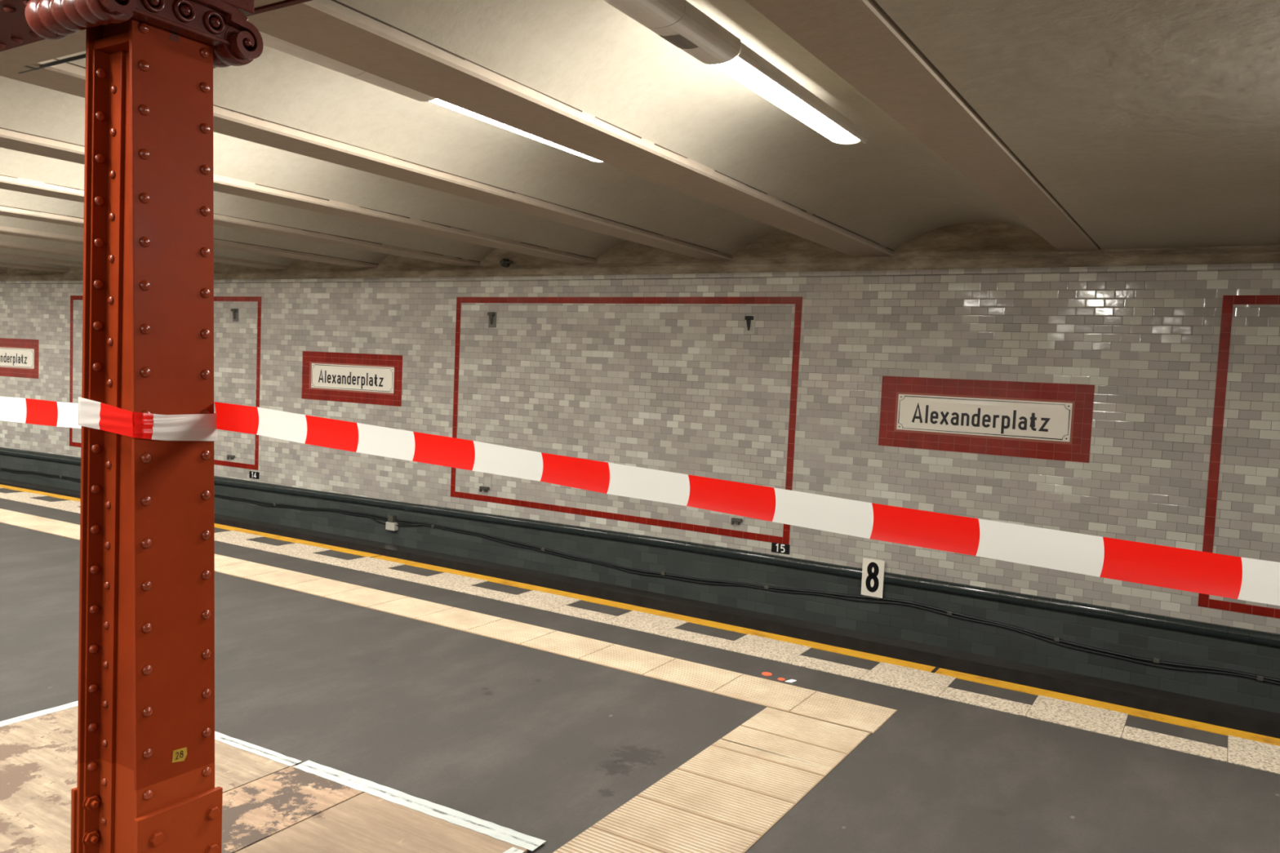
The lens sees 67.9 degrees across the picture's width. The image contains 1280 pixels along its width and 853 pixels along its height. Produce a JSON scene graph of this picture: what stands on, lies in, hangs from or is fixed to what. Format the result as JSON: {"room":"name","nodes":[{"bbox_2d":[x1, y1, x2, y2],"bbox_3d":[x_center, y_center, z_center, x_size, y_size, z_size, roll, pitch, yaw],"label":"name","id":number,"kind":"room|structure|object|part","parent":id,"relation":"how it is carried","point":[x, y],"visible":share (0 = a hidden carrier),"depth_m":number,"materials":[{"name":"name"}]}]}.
{"room":"metro station","nodes":[
{"label":"metro station","id":0,"kind":"room"},
{"bbox_2d":[0,270,1279,634],"bbox_3d":[-3.264,-0.422,11.853,30.020,2.800,0.937,5,4,30],"label":"wall","id":1,"kind":"structure","parent":0,"point":[683,388],"depth_m":9.37,"materials":[{"name":"tile"}]},
{"bbox_2d":[0,337,39,378],"bbox_3d":[-10.845,-1.183,16.254,1.835,0.651,0.010,4,4,26],"label":"surround","id":2,"kind":"object","parent":1,"relation":"attached to","point":[4,342],"visible":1,"depth_m":16.05,"materials":[{"name":"red tile"}]},
{"bbox_2d":[0,347,34,368],"bbox_3d":[-10.808,-1.181,16.221,1.511,0.326,0.016,4,4,26],"label":"station sign","id":3,"kind":"object","parent":2,"relation":"attached to","point":[9,357],"visible":1,"depth_m":16.08,"materials":[{"name":"white metal"}]},
{"bbox_2d":[69,295,261,470],"bbox_3d":[-7.314,-0.752,14.441,4.452,2.448,0.024,4,4,28],"label":"tile border","id":4,"kind":"structure","parent":1,"relation":"attached to","point":[254,299],"depth_m":13.59,"materials":[{"name":"brown tile"}]},
{"bbox_2d":[226,446,236,459],"bbox_3d":[-5.880,0.389,13.691,0.143,0.185,0.055,4,4,29],"label":"clip","id":5,"kind":"object","parent":1,"relation":"attached to","point":[233,455],"visible":1,"depth_m":13.69,"materials":[{"name":"grey metal"}]},
{"bbox_3d":[-5.850,0.367,13.699,0.101,0.140,0.010,4,4,29],"label":"plate","id":6,"kind":"part","parent":5,"relation":"part of","materials":[{"name":"grey metal"}]},
{"bbox_2d":[231,308,239,321],"bbox_3d":[-5.790,-1.593,13.563,0.115,0.185,0.065,5,4,32],"label":"clip","id":7,"kind":"object","parent":1,"relation":"attached to","point":[235,311],"visible":1,"depth_m":13.56,"materials":[{"name":"grey metal"}]},
{"bbox_2d":[248,471,259,479],"bbox_3d":[-5.482,0.691,13.509,0.200,0.100,0.010,4,4,29],"label":"number plate","id":8,"kind":"object","parent":1,"relation":"attached to","point":[255,475],"visible":1,"depth_m":13.50,"materials":[{"name":"black metal"}]},
{"bbox_2d":[302,351,403,406],"bbox_3d":[-3.815,-0.641,12.523,1.828,0.651,0.010,5,4,29],"label":"surround","id":9,"kind":"object","parent":1,"relation":"attached to","point":[309,357],"visible":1,"depth_m":12.51,"materials":[{"name":"red tile"}]},
{"bbox_2d":[311,363,394,393],"bbox_3d":[-3.795,-0.640,12.496,1.500,0.326,0.016,5,4,29],"label":"station sign","id":10,"kind":"object","parent":9,"relation":"attached to","point":[346,377],"visible":1,"depth_m":12.47,"materials":[{"name":"white metal"}]},
{"bbox_2d":[479,476,491,492],"bbox_3d":[-1.855,0.698,11.408,0.140,0.185,0.058,5,4,32],"label":"clip","id":11,"kind":"object","parent":1,"relation":"attached to","point":[487,486],"visible":1,"depth_m":11.40,"materials":[{"name":"grey metal"}]},
{"bbox_3d":[-1.825,0.676,11.415,0.100,0.140,0.010,5,4,30],"label":"plate","id":12,"kind":"part","parent":11,"relation":"part of","materials":[{"name":"grey metal"}]},
{"bbox_2d":[487,311,497,327],"bbox_3d":[-1.766,-1.268,11.281,0.115,0.185,0.062,5,4,32],"label":"clip","id":13,"kind":"object","parent":1,"relation":"attached to","point":[492,315],"visible":1,"depth_m":11.28,"materials":[{"name":"grey metal"}]},
{"bbox_2d":[450,297,802,544],"bbox_3d":[-0.373,-0.201,10.505,4.470,2.448,0.024,5,4,31],"label":"tile border","id":14,"kind":"structure","parent":1,"relation":"attached to","point":[797,301],"depth_m":10.19,"materials":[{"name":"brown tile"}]},
{"bbox_2d":[0,447,1279,713],"bbox_3d":[-3.354,1.518,11.966,30.020,1.090,0.957,5,4,30],"label":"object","id":15,"kind":"structure","parent":1,"relation":"attached to","point":[908,623],"depth_m":9.24,"materials":[{"name":"tile"}]},
{"bbox_2d":[0,448,1279,647],"bbox_3d":[-3.329,1.013,11.834,30.125,0.163,0.867,5,4,30],"label":"trim","id":16,"kind":"structure","parent":1,"relation":"attached to","point":[1237,633],"depth_m":9.31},
{"bbox_2d":[0,467,1279,684],"bbox_3d":[-1.611,1.397,11.037,21.736,0.220,0.445,5,4,31],"label":"cable","id":17,"kind":"object","parent":1,"relation":"attached to","point":[1260,677],"visible":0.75,"depth_m":9.26,"materials":[{"name":"black rubber"}]},
{"bbox_2d":[368,514,420,531],"bbox_3d":[-3.147,1.232,12.145,0.904,0.195,0.084,5,4,32],"label":"junction box","id":18,"kind":"object","parent":17,"relation":"attached to","point":[390,525],"visible":1,"depth_m":12.13,"materials":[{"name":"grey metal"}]},
{"bbox_2d":[730,515,744,524],"bbox_3d":[0.997,0.946,9.684,0.126,0.115,0.055,5,4,32],"label":"clip","id":19,"kind":"object","parent":1,"relation":"attached to","point":[738,519],"visible":0.88,"depth_m":9.67,"materials":[{"name":"grey metal"}]},
{"bbox_3d":[1.025,0.924,9.692,0.090,0.070,0.010,5,4,32],"label":"plate","id":20,"kind":"part","parent":19,"relation":"part of","materials":[{"name":"grey metal"}]},
{"bbox_2d":[744,315,755,334],"bbox_3d":[1.095,-1.022,9.551,0.112,0.190,0.060,5,4,32],"label":"clip","id":21,"kind":"object","parent":1,"relation":"attached to","point":[749,326],"visible":1,"depth_m":9.55,"materials":[{"name":"grey metal"}]},
{"bbox_2d":[771,542,790,554],"bbox_3d":[1.400,1.214,9.468,0.195,0.097,0.010,5,4,32],"label":"number plate","id":22,"kind":"object","parent":1,"relation":"attached to","point":[775,547],"visible":1,"depth_m":9.46,"materials":[{"name":"black metal"}]},
{"bbox_2d":[861,558,884,599],"bbox_3d":[2.190,1.425,8.925,0.207,0.362,0.057,5,4,32],"label":"number sign","id":23,"kind":"object","parent":1,"relation":"attached to","point":[873,570],"visible":1,"depth_m":8.90,"materials":[{"name":"white metal"}]},
{"bbox_2d":[878,375,1094,462],"bbox_3d":[3.005,-0.084,8.400,1.806,0.651,0.010,5,4,33],"label":"surround","id":24,"kind":"object","parent":1,"relation":"attached to","point":[1082,396],"visible":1,"depth_m":8.34,"materials":[{"name":"red tile"}]},
{"bbox_2d":[896,394,1072,441],"bbox_3d":[3.001,-0.085,8.387,1.479,0.326,0.016,5,4,33],"label":"station sign","id":25,"kind":"object","parent":24,"relation":"attached to","point":[1016,419],"visible":1,"depth_m":8.35,"materials":[{"name":"white metal"}]},
{"bbox_2d":[1197,294,1279,618],"bbox_3d":[6.316,0.362,6.200,4.472,2.448,0.024,5,4,34],"label":"tile border","id":26,"kind":"structure","parent":1,"relation":"attached to","point":[1228,301],"depth_m":7.40,"materials":[{"name":"brown tile"}]},
{"bbox_2d":[0,0,1279,270],"bbox_3d":[-6.721,-1.945,6.038,30.010,0.281,14.290,5,4,32],"label":"ceiling","id":27,"kind":"structure","parent":0,"point":[1153,124],"depth_m":4.95,"materials":[{"name":"paint"}]},
{"bbox_2d":[0,269,7,273],"bbox_3d":[-14.243,-2.526,10.685,0.372,0.200,14.301,5,4,30],"label":"ceiling beam","id":28,"kind":"structure","parent":27,"relation":"attached to","point":[2,271],"depth_m":16.18,"materials":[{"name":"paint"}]},
{"bbox_2d":[0,262,69,272],"bbox_3d":[-12.813,-2.409,9.802,0.372,0.200,14.301,5,4,30],"label":"ceiling beam","id":29,"kind":"structure","parent":27,"relation":"attached to","point":[2,264],"depth_m":15.05,"materials":[{"name":"paint"}]},
{"bbox_2d":[0,240,83,257],"bbox_3d":[-9.953,-2.173,8.036,0.372,0.200,14.301,5,4,30],"label":"ceiling beam","id":30,"kind":"structure","parent":27,"relation":"attached to","point":[7,245],"depth_m":11.95,"materials":[{"name":"paint"}]},
{"bbox_2d":[0,252,83,267],"bbox_3d":[-11.383,-2.291,8.919,0.372,0.200,14.301,5,4,30],"label":"ceiling beam","id":31,"kind":"structure","parent":27,"relation":"attached to","point":[2,255],"depth_m":13.55,"materials":[{"name":"paint"}]},
{"bbox_2d":[17,53,85,73],"bbox_3d":[-2.112,-1.462,3.692,1.260,0.016,0.064,5,4,32],"label":"conduit","id":32,"kind":"object","parent":27,"relation":"attached to","point":[82,55],"visible":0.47,"depth_m":3.87,"materials":[{"name":"black metal"}]},
{"bbox_2d":[0,0,284,71],"bbox_3d":[-6.737,-1.809,6.021,30.000,0.016,0.835,5,4,32],"label":"ceiling beam","id":33,"kind":"structure","parent":27,"relation":"attached to","point":[44,50],"depth_m":3.69,"materials":[{"name":"paint"}]},
{"bbox_2d":[0,226,288,269],"bbox_3d":[-8.523,-2.055,7.152,0.372,0.200,14.301,5,4,30],"label":"ceiling beam","id":34,"kind":"structure","parent":27,"relation":"attached to","point":[3,229],"depth_m":10.62,"materials":[{"name":"paint"}]},
{"bbox_2d":[0,204,378,267],"bbox_3d":[-7.093,-1.937,6.269,0.372,0.200,14.301,5,4,30],"label":"ceiling beam","id":35,"kind":"structure","parent":27,"relation":"attached to","point":[6,211],"depth_m":10.56,"materials":[{"name":"paint"}]},
{"bbox_2d":[0,174,480,266],"bbox_3d":[-5.645,-1.823,5.466,0.425,0.200,14.460,5,4,30],"label":"ceiling beam","id":36,"kind":"structure","parent":27,"relation":"attached to","point":[6,182],"depth_m":8.99,"materials":[{"name":"paint"}]},
{"bbox_2d":[245,0,311,16],"bbox_3d":[2.432,-1.085,0.865,8.930,0.032,0.023,5,4,32],"label":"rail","id":37,"kind":"object","parent":27,"relation":"attached to","point":[285,3],"visible":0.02,"depth_m":3.09,"materials":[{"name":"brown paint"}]},
{"bbox_2d":[0,126,596,263],"bbox_3d":[-4.243,-1.702,4.509,0.346,0.200,14.302,5,4,30],"label":"ceiling beam","id":38,"kind":"structure","parent":27,"relation":"attached to","point":[10,139],"depth_m":7.37,"materials":[{"name":"paint"}]},
{"bbox_2d":[258,31,435,102],"bbox_3d":[-1.240,-1.482,3.808,0.174,0.076,1.086,5,4,32],"label":"lamp trunking","id":39,"kind":"object","parent":27,"relation":"attached to","point":[269,41],"visible":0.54,"depth_m":3.83,"materials":[{"name":"beige metal"}]},
{"bbox_2d":[0,57,732,260],"bbox_3d":[-2.824,-1.585,3.633,0.363,0.200,14.299,5,4,31],"label":"ceiling beam","id":40,"kind":"structure","parent":27,"relation":"attached to","point":[68,77],"depth_m":5.70,"materials":[{"name":"paint"}]},
{"bbox_2d":[430,98,604,162],"bbox_3d":[-0.574,-1.534,4.876,0.182,0.086,1.430,5,4,32],"label":"ceiling lamp","id":41,"kind":"object","parent":27,"relation":"attached to","point":[437,101],"visible":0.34,"depth_m":4.72,"materials":[{"name":"white plastic"}]},
{"bbox_2d":[246,0,893,257],"bbox_3d":[-1.470,-1.473,2.797,0.398,0.200,14.298,5,4,31],"label":"ceiling beam","id":42,"kind":"structure","parent":27,"relation":"attached to","point":[335,29],"depth_m":4.22,"materials":[{"name":"paint"}]},
{"bbox_2d":[603,0,740,64],"bbox_3d":[0.008,-1.442,3.035,0.174,0.250,1.086,5,4,32],"label":"lamp trunking","id":43,"kind":"object","parent":27,"relation":"attached to","point":[680,23],"visible":1,"depth_m":3.20,"materials":[{"name":"grey metal"}]},
{"bbox_2d":[711,42,869,144],"bbox_3d":[0.670,-1.409,4.109,0.182,0.086,1.430,5,4,32],"label":"ceiling lamp","id":44,"kind":"object","parent":27,"relation":"attached to","point":[748,68],"visible":0.94,"depth_m":3.96,"materials":[{"name":"white plastic"}]},
{"bbox_2d":[744,0,1100,251],"bbox_3d":[-0.098,-1.360,1.950,0.406,0.200,14.290,5,4,32],"label":"ceiling beam","id":45,"kind":"structure","parent":27,"relation":"attached to","point":[857,40],"depth_m":3.80,"materials":[{"name":"paint"}]},
{"bbox_2d":[0,488,1279,852],"bbox_3d":[-7.647,1.708,5.016,30.000,1.200,11.360,5,4,32],"label":"floor","id":46,"kind":"structure","parent":0,"point":[538,744],"depth_m":4.63,"materials":[{"name":"concrete"}]},
{"bbox_2d":[24,0,263,852],"bbox_3d":[-1.471,0.116,2.817,0.425,2.790,0.489,5,4,32],"label":"steel column","id":47,"kind":"structure","parent":46,"relation":"on","point":[145,784],"depth_m":2.76,"materials":[{"name":"red metal"}]},
{"bbox_2d":[0,0,45,51],"bbox_3d":[-6.738,-1.750,6.026,30.000,0.100,0.260,5,4,32],"label":"girder","id":48,"kind":"object","parent":47,"relation":"on","point":[15,31],"visible":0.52,"depth_m":3.17,"materials":[{"name":"red metal"}]},
{"bbox_3d":[-1.641,1.290,2.977,0.018,0.412,0.266,5,4,32],"label":"plate","id":49,"kind":"part","parent":47,"relation":"part of","materials":[{"name":"red paint"}]},
{"bbox_3d":[-1.458,-1.107,2.680,0.203,0.075,0.052,5,4,32],"label":"cap plate","id":50,"kind":"part","parent":47,"relation":"part of","materials":[{"name":"red paint"}]},
{"bbox_3d":[-1.358,1.311,2.802,0.020,0.417,0.266,5,4,32],"label":"plate","id":51,"kind":"part","parent":47,"relation":"part of","materials":[{"name":"red paint"}]},
{"bbox_2d":[0,395,1279,605],"bbox_3d":[-1.035,0.055,2.589,7.744,0.206,0.308,5,4,31],"label":"barrier tape","id":52,"kind":"object","parent":47,"relation":"attached to","point":[1256,580],"visible":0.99,"depth_m":1.99,"materials":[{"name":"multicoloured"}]},
{"bbox_2d":[0,706,292,852],"bbox_3d":[-2.644,1.422,3.398,1.348,0.010,2.300,5,4,32],"label":"plywood board","id":53,"kind":"object","parent":46,"relation":"on","point":[38,755],"visible":0.4,"depth_m":3.85,"materials":[{"name":"brown wood"}]},
{"bbox_2d":[0,701,78,726],"bbox_3d":[-3.260,1.369,3.719,0.066,0.002,2.200,5,4,32],"label":"tape","id":54,"kind":"object","parent":53,"relation":"on","point":[75,704],"visible":0.8,"depth_m":4.44,"materials":[{"name":"white plastic"}]},
{"bbox_2d":[214,731,302,766],"bbox_3d":[-2.055,1.382,4.361,1.375,0.002,0.066,5,4,29],"label":"tape","id":55,"kind":"object","parent":53,"relation":"on","point":[274,756],"visible":0.39,"depth_m":4.15,"materials":[{"name":"white plastic"}]},
{"bbox_2d":[221,764,364,852],"bbox_3d":[-1.481,1.461,3.589,0.423,0.010,0.788,5,4,32],"label":"plywood board","id":56,"kind":"object","parent":46,"relation":"on","point":[256,811],"visible":0.73,"depth_m":3.67,"materials":[{"name":"brown wood"}]},
{"bbox_2d":[235,792,528,852],"bbox_3d":[-1.352,1.526,2.631,0.799,0.010,2.353,5,4,32],"label":"plywood board","id":57,"kind":"object","parent":46,"relation":"on","point":[364,823],"visible":1,"depth_m":3.46,"materials":[{"name":"brown wood"}]},
{"bbox_2d":[293,760,546,851],"bbox_3d":[-0.901,1.472,3.729,1.233,0.002,0.090,5,4,29],"label":"tape","id":58,"kind":"object","parent":57,"relation":"on","point":[495,831],"visible":1,"depth_m":3.69,"materials":[{"name":"white plastic"}]},
{"bbox_2d":[502,847,524,852],"bbox_3d":[-1.031,1.548,2.410,0.062,0.002,2.315,5,4,31],"label":"tape","id":59,"kind":"object","parent":57,"relation":"on","point":[513,850],"visible":1,"depth_m":3.39,"materials":[{"name":"white plastic"}]},
{"bbox_2d":[0,508,897,733],"bbox_3d":[-7.948,0.771,10.113,21.270,0.007,0.793,4,4,29],"label":"strip","id":60,"kind":"object","parent":46,"relation":"on","point":[828,708],"visible":0.77,"depth_m":5.92,"materials":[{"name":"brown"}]},
{"bbox_2d":[0,487,1279,773],"bbox_3d":[-4.977,0.957,9.249,24.619,0.004,0.939,5,4,30],"label":"edging","id":61,"kind":"object","parent":46,"relation":"on","point":[1241,751],"visible":0.85,"depth_m":5.82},
{"bbox_2d":[0,484,1279,746],"bbox_3d":[-4.912,0.951,9.368,30.019,0.006,0.907,5,4,30],"label":"edge line","id":62,"kind":"object","parent":46,"relation":"on","point":[1131,711],"visible":0.81,"depth_m":6.14,"materials":[{"name":"yellow paint"}]},
{"bbox_2d":[552,706,871,852],"bbox_3d":[-0.299,1.558,2.896,0.558,0.007,4.571,5,4,32],"label":"strip","id":63,"kind":"object","parent":46,"relation":"on","point":[726,797],"visible":1,"depth_m":3.95,"materials":[{"name":"beige"}]},
{"bbox_2d":[761,671,772,675],"bbox_3d":[0.739,1.441,5.532,0.060,0.003,0.060,5,4,32],"label":"dot","id":64,"kind":"object","parent":46,"relation":"on","point":[765,673],"visible":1,"depth_m":5.53,"materials":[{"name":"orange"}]},
{"bbox_2d":[785,679,796,682],"bbox_3d":[0.861,1.453,5.426,0.036,0.003,0.062,6,5,43],"label":"label","id":65,"kind":"object","parent":46,"relation":"on","point":[790,680],"visible":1,"depth_m":5.42,"materials":[{"name":"white"}]},
{"bbox_2d":[0,222,1279,280],"bbox_3d":[-3.213,-2.148,11.705,30.016,0.555,0.830,5,4,30],"label":"wall","id":66,"kind":"structure","parent":0,"point":[973,245],"depth_m":9.32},
{"bbox_2d":[499,257,512,266],"bbox_3d":[-1.554,-1.923,11.147,0.198,0.100,0.113,5,4,32],"label":"wall fitting","id":67,"kind":"object","parent":66,"relation":"attached to","point":[504,262],"visible":1,"depth_m":11.14,"materials":[{"name":"metal"}]},
{"bbox_2d":[0,262,1279,284],"bbox_3d":[-3.209,-1.845,11.751,30.020,0.055,0.967,5,4,30],"label":"trim","id":68,"kind":"structure","parent":66,"relation":"attached to","point":[1271,266],"depth_m":9.24,"materials":[{"name":"tile"}]},
{"bbox_3d":[-4.031,2.199,10.938,30.000,0.200,4.200,5,4,32],"label":"trackbed","id":69,"kind":"structure","parent":0,"visible":0},
{"bbox_2d":[0,478,1279,738],"bbox_3d":[-3.634,1.766,11.546,30.023,0.622,1.054,5,4,30],"label":"track bed","id":70,"kind":"object","parent":69,"relation":"on","point":[1255,721],"visible":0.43,"depth_m":8.61,"materials":[{"name":"grey metal"}]}
]}

